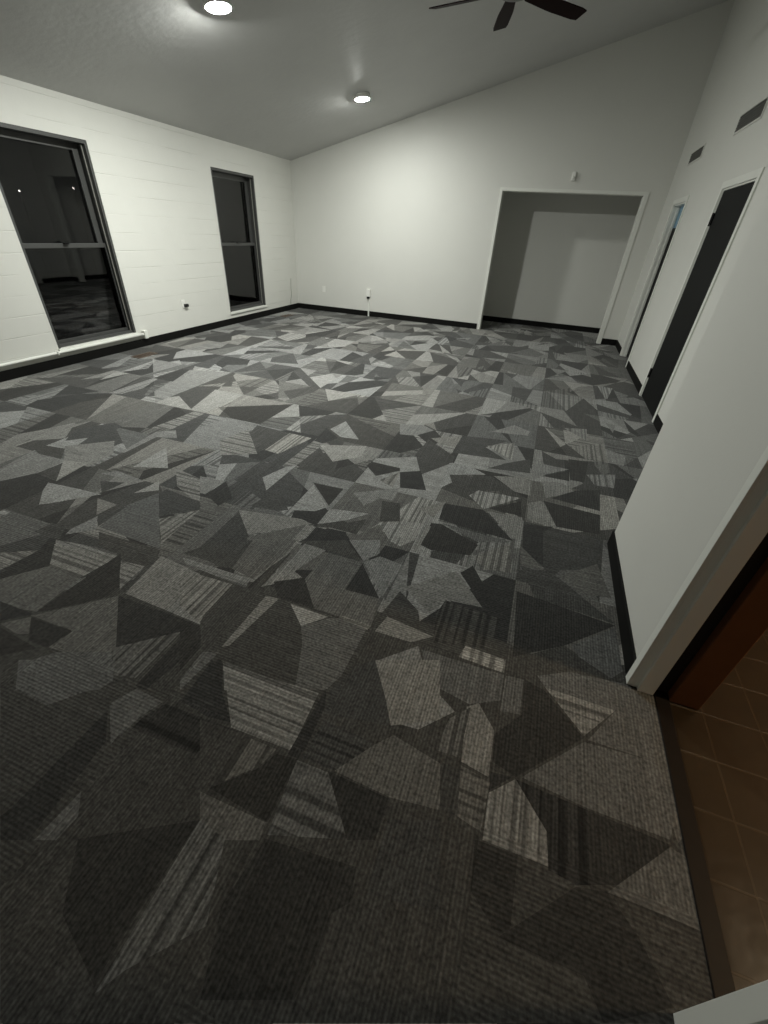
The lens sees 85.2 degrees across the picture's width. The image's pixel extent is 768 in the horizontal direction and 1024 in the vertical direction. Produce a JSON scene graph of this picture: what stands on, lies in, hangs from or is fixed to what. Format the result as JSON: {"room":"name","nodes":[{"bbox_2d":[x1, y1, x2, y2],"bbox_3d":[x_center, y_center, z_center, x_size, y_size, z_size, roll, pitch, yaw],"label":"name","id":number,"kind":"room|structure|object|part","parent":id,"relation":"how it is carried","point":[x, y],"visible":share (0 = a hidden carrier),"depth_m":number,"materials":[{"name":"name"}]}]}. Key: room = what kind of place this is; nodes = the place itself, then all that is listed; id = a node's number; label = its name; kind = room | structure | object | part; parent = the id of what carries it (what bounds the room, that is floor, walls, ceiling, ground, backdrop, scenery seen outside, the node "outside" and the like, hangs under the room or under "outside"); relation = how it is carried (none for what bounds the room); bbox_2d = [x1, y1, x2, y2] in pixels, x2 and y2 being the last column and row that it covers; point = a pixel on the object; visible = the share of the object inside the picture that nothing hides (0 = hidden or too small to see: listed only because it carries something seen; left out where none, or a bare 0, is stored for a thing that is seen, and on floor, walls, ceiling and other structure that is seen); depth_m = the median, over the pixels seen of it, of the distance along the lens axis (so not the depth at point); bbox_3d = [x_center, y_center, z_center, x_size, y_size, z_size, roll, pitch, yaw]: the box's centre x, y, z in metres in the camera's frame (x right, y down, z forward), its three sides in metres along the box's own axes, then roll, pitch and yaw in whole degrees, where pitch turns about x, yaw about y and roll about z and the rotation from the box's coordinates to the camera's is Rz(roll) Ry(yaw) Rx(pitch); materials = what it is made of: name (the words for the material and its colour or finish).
{"room":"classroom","nodes":[
{"label":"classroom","id":0,"kind":"room"},
{"bbox_2d":[0,75,297,370],"bbox_3d":[-3.908,-2.785,4.227,0.200,2.585,11.695,14,35,15],"label":"wall","id":1,"kind":"structure","parent":0,"point":[154,178],"depth_m":5.67,"materials":[{"name":"white paint"}]},
{"bbox_2d":[0,122,137,350],"bbox_3d":[-3.668,-3.050,4.827,0.222,2.052,1.149,14,35,15],"label":"window","id":2,"kind":"structure","parent":1,"relation":"in","point":[52,162],"depth_m":4.82,"materials":[{"name":"black glass"}]},
{"bbox_3d":[-3.694,-3.455,4.563,0.004,0.888,0.939,14,35,15],"label":"glass pane","id":3,"kind":"part","parent":2,"relation":"part of","materials":[{"name":"clear glass"}]},
{"bbox_3d":[-3.691,-3.463,4.569,0.030,1.012,1.069,14,35,15],"label":"sash","id":4,"kind":"part","parent":2,"relation":"part of","materials":[{"name":"brown metal"}]},
{"bbox_3d":[-3.706,-2.675,5.086,0.030,1.010,1.069,14,35,15],"label":"sash","id":5,"kind":"part","parent":2,"relation":"part of","materials":[{"name":"black glass"}]},
{"bbox_3d":[-3.720,-2.214,5.391,0.222,0.033,1.149,14,35,15],"label":"sill","id":6,"kind":"part","parent":2,"relation":"part of","materials":[{"name":"white paint"}]},
{"bbox_3d":[-3.707,-2.671,5.089,0.004,0.930,1.029,14,35,15],"label":"glass pane","id":7,"kind":"part","parent":2,"relation":"part of","materials":[{"name":"clear glass"}]},
{"bbox_2d":[0,330,148,366],"bbox_3d":[-4.550,-0.761,3.199,0.055,0.105,6.925,14,35,15],"label":"conduit","id":8,"kind":"object","parent":1,"relation":"attached to","point":[144,333],"visible":1,"depth_m":5.03,"materials":[{"name":"white metal"}]},
{"bbox_2d":[0,303,298,381],"bbox_3d":[-3.873,-1.733,4.894,0.011,0.102,11.455,14,35,15],"label":"baseboard","id":9,"kind":"structure","parent":1,"relation":"attached to","point":[14,373],"depth_m":5.65,"materials":[{"name":"black rubber"}]},
{"bbox_2d":[181,300,188,307],"bbox_3d":[-3.070,-3.209,6.441,0.045,0.116,0.106,14,35,15],"label":"wall outlet","id":10,"kind":"object","parent":1,"relation":"attached to","point":[184,305],"visible":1,"depth_m":6.43,"materials":[{"name":"white plastic"}]},
{"bbox_2d":[210,167,266,314],"bbox_3d":[-2.576,-4.687,7.354,0.222,2.052,1.140,14,35,15],"label":"window","id":11,"kind":"structure","parent":1,"relation":"in","point":[234,192],"depth_m":7.40,"materials":[{"name":"black glass"}]},
{"bbox_3d":[-2.603,-5.092,7.090,0.004,0.888,0.930,14,35,15],"label":"glass pane","id":12,"kind":"part","parent":11,"relation":"part of","materials":[{"name":"clear glass"}]},
{"bbox_3d":[-2.599,-5.099,7.096,0.030,1.012,1.060,14,35,15],"label":"sash","id":13,"kind":"part","parent":11,"relation":"part of","materials":[{"name":"black glass"}]},
{"bbox_3d":[-2.615,-4.308,7.616,0.004,0.930,1.020,14,35,15],"label":"glass pane","id":14,"kind":"part","parent":11,"relation":"part of","materials":[{"name":"clear glass"}]},
{"bbox_3d":[-2.615,-4.312,7.613,0.030,1.010,1.060,14,35,15],"label":"sash","id":15,"kind":"part","parent":11,"relation":"part of","materials":[{"name":"black glass"}]},
{"bbox_3d":[-2.628,-3.851,7.917,0.222,0.033,1.140,14,35,15],"label":"sill","id":16,"kind":"part","parent":11,"relation":"part of","materials":[{"name":"white paint"}]},
{"bbox_2d":[0,0,728,160],"bbox_3d":[-0.592,-3.791,2.125,7.036,1.913,11.725,14,35,15],"label":"ceiling","id":17,"kind":"structure","parent":0,"point":[278,78],"depth_m":4.72,"materials":[{"name":"white paint"}]},
{"bbox_2d":[203,0,232,14],"bbox_3d":[-1.409,-4.320,3.539,0.235,0.096,0.235,-17,39,-28],"label":"ceiling light","id":18,"kind":"object","parent":17,"relation":"attached to","point":[219,7],"visible":1,"depth_m":3.53,"materials":[{"name":"white plastic"}]},
{"bbox_2d":[354,91,369,101],"bbox_3d":[-0.307,-5.857,5.882,0.235,0.096,0.235,-17,39,-28],"label":"ceiling light","id":19,"kind":"object","parent":17,"relation":"attached to","point":[364,96],"visible":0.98,"depth_m":5.83,"materials":[{"name":"white plastic"}]},
{"bbox_2d":[429,0,586,31],"bbox_3d":[1.063,-4.395,3.233,1.492,0.542,1.484,14,35,15],"label":"ceiling fan","id":20,"kind":"object","parent":17,"relation":"hanging from","point":[565,9],"visible":1,"depth_m":3.59,"materials":[{"name":"black wood"}]},
{"bbox_3d":[0.676,-4.357,3.566,0.605,0.008,0.134,23,53,26],"label":"blade","id":21,"kind":"part","parent":20,"relation":"part of","materials":[{"name":"brown wood"}]},
{"bbox_3d":[1.083,-4.450,3.741,0.134,0.008,0.605,-7,33,10],"label":"blade","id":22,"kind":"part","parent":20,"relation":"part of","materials":[{"name":"brown wood"}]},
{"bbox_3d":[1.053,-4.235,3.342,0.260,0.154,0.260,14,35,15],"label":"motor","id":23,"kind":"part","parent":20,"relation":"part of","materials":[{"name":"brown metal"}]},
{"bbox_3d":[1.457,-4.292,3.541,0.605,0.008,0.134,-13,23,-23],"label":"blade","id":24,"kind":"part","parent":20,"relation":"part of","materials":[{"name":"brown wood"}]},
{"bbox_2d":[0,308,767,1023],"bbox_3d":[0.471,-1.098,4.535,9.143,0.100,13.400,14,35,15],"label":"floor","id":25,"kind":"structure","parent":0,"point":[317,703],"depth_m":1.64,"materials":[{"name":"carpet"}]},
{"bbox_2d":[131,352,157,358],"bbox_3d":[-3.202,-2.101,5.586,0.150,0.006,0.320,14,35,15],"label":"floor vent","id":26,"kind":"object","parent":25,"relation":"in","point":[146,354],"visible":1,"depth_m":5.57,"materials":[{"name":"brown metal"}]},
{"bbox_2d":[654,690,735,998],"bbox_3d":[0.994,1.015,1.369,0.056,0.016,1.040,14,35,15],"label":"trim","id":27,"kind":"structure","parent":25,"relation":"on","point":[722,983],"depth_m":1.27,"materials":[{"name":"brown wood"}]},
{"bbox_2d":[290,0,734,339],"bbox_3d":[1.317,-5.658,7.445,6.636,4.286,0.120,14,35,15],"label":"wall","id":28,"kind":"structure","parent":0,"point":[403,211],"depth_m":7.11,"materials":[{"name":"paint"}]},
{"bbox_2d":[366,289,370,298],"bbox_3d":[-0.326,-4.572,8.750,0.080,0.180,0.050,14,35,15],"label":"box","id":29,"kind":"object","parent":28,"relation":"attached to","point":[368,291],"visible":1,"depth_m":8.72,"materials":[{"name":"white plastic"}]},
{"bbox_2d":[299,303,616,345],"bbox_3d":[1.192,-3.891,8.560,6.625,0.102,0.011,14,35,15],"label":"baseboard","id":30,"kind":"structure","parent":28,"relation":"attached to","point":[301,305],"depth_m":8.79,"materials":[{"name":"black rubber"}]},
{"bbox_2d":[477,187,649,343],"bbox_3d":[3.041,-4.379,7.519,2.316,2.264,0.134,14,35,15],"label":"trim","id":31,"kind":"structure","parent":28,"relation":"attached to","point":[644,195],"depth_m":7.09,"materials":[{"name":"white paint"}]},
{"bbox_2d":[571,171,576,180],"bbox_3d":[3.062,-5.417,6.736,0.060,0.120,0.056,14,35,15],"label":"sensor","id":32,"kind":"object","parent":28,"relation":"attached to","point":[574,172],"visible":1,"depth_m":6.72,"materials":[{"name":"white plastic"}]},
{"bbox_2d":[483,192,641,327],"bbox_3d":[3.333,-4.783,7.934,2.890,2.500,1.132,14,35,15],"label":"wall","id":33,"kind":"structure","parent":0,"point":[557,258],"depth_m":8.28,"materials":[{"name":"paint"}]},
{"bbox_2d":[482,315,599,333],"bbox_3d":[3.252,-3.765,8.565,2.705,0.102,1.032,14,35,15],"label":"baseboard","id":34,"kind":"structure","parent":33,"relation":"attached to","point":[485,318],"depth_m":8.97,"materials":[{"name":"black rubber"}]},
{"bbox_2d":[615,193,767,656],"bbox_3d":[0.744,-0.283,-0.426,0.087,4.122,4.724,14,35,15],"label":"wall","id":35,"kind":"structure","parent":0,"point":[713,434],"depth_m":1.66,"materials":[{"name":"paint"}]},
{"bbox_2d":[607,340,662,674],"bbox_3d":[2.042,-0.274,3.278,0.656,0.102,11.444,14,35,15],"label":"baseboard","id":36,"kind":"structure","parent":35,"relation":"attached to","point":[627,642],"depth_m":2.16,"materials":[{"name":"black rubber"}]},
{"bbox_2d":[626,446,767,1023],"bbox_3d":[0.970,0.129,0.802,0.099,2.090,1.053,14,35,15],"label":"trim","id":37,"kind":"structure","parent":35,"relation":"attached to","point":[744,525],"depth_m":1.36,"materials":[{"name":"white paint"}]},
{"bbox_2d":[618,0,767,423],"bbox_3d":[3.321,-3.126,3.878,0.120,4.286,6.731,14,35,15],"label":"wall","id":38,"kind":"structure","parent":0,"point":[737,80],"depth_m":4.69,"materials":[{"name":"paint"}]},
{"bbox_2d":[620,195,689,366],"bbox_3d":[3.975,-3.305,6.147,0.134,2.115,0.910,14,35,15],"label":"trim","id":39,"kind":"structure","parent":38,"relation":"attached to","point":[677,204],"depth_m":6.23,"materials":[{"name":"white paint"}]},
{"bbox_2d":[627,206,683,357],"bbox_3d":[4.016,-3.267,6.153,0.038,2.030,0.753,14,35,15],"label":"door","id":40,"kind":"structure","parent":38,"relation":"in","point":[681,208],"depth_m":6.30,"materials":[{"name":"white wood"}]},
{"bbox_3d":[4.057,-4.005,5.657,0.006,0.250,0.753,14,35,15],"label":"transom pane","id":41,"kind":"part","parent":40,"relation":"part of","materials":[{"name":"glass"}]},
{"bbox_2d":[687,143,705,165],"bbox_3d":[4.024,-4.602,5.381,0.010,0.143,0.696,14,35,15],"label":"air vent","id":42,"kind":"object","parent":38,"relation":"in","point":[695,155],"visible":1,"depth_m":5.35,"materials":[{"name":"metal"}]},
{"bbox_2d":[642,182,754,416],"bbox_3d":[3.120,-2.060,4.285,0.062,2.026,0.904,14,35,15],"label":"door","id":43,"kind":"structure","parent":38,"relation":"in","point":[722,223],"depth_m":4.18,"materials":[{"name":"wood"}]},
{"bbox_2d":[639,167,764,422],"bbox_3d":[3.157,-2.078,4.252,0.134,2.115,1.054,14,35,15],"label":"trim","id":44,"kind":"structure","parent":38,"relation":"attached to","point":[757,174],"depth_m":4.00,"materials":[{"name":"white paint"}]},
{"bbox_2d":[733,95,767,135],"bbox_3d":[3.362,-3.631,3.828,0.010,0.158,0.741,14,35,15],"label":"air vent","id":45,"kind":"object","parent":38,"relation":"in","point":[754,113],"visible":1,"depth_m":3.80,"materials":[{"name":"metal"}]},
{"label":"outside","id":46,"kind":"structure","parent":0,"visible":0},
{"bbox_2d":[46,272,94,334],"bbox_3d":[-8.546,-3.588,7.704,10.357,0.150,22.000,14,35,15],"label":"ground","id":47,"kind":"structure","parent":46,"point":[55,293],"depth_m":10.13,"materials":[{"name":"grey"}]},
{"bbox_3d":[2.196,0.626,-0.144,2.915,2.450,4.030,14,35,15],"label":"wall","id":48,"kind":"structure","parent":0,"visible":0},
{"bbox_2d":[657,533,767,692],"bbox_3d":[1.380,-0.488,1.433,0.058,2.450,0.900,14,35,15],"label":"trim","id":49,"kind":"structure","parent":48,"relation":"attached to","point":[760,554],"depth_m":1.49,"materials":[{"name":"black plastic"}]},
{"bbox_2d":[668,557,767,709],"bbox_3d":[1.452,-0.459,1.396,0.110,2.450,0.938,14,35,15],"label":"trim","id":50,"kind":"structure","parent":48,"relation":"attached to","point":[745,622],"depth_m":1.51,"materials":[{"name":"red paint"}]}
]}

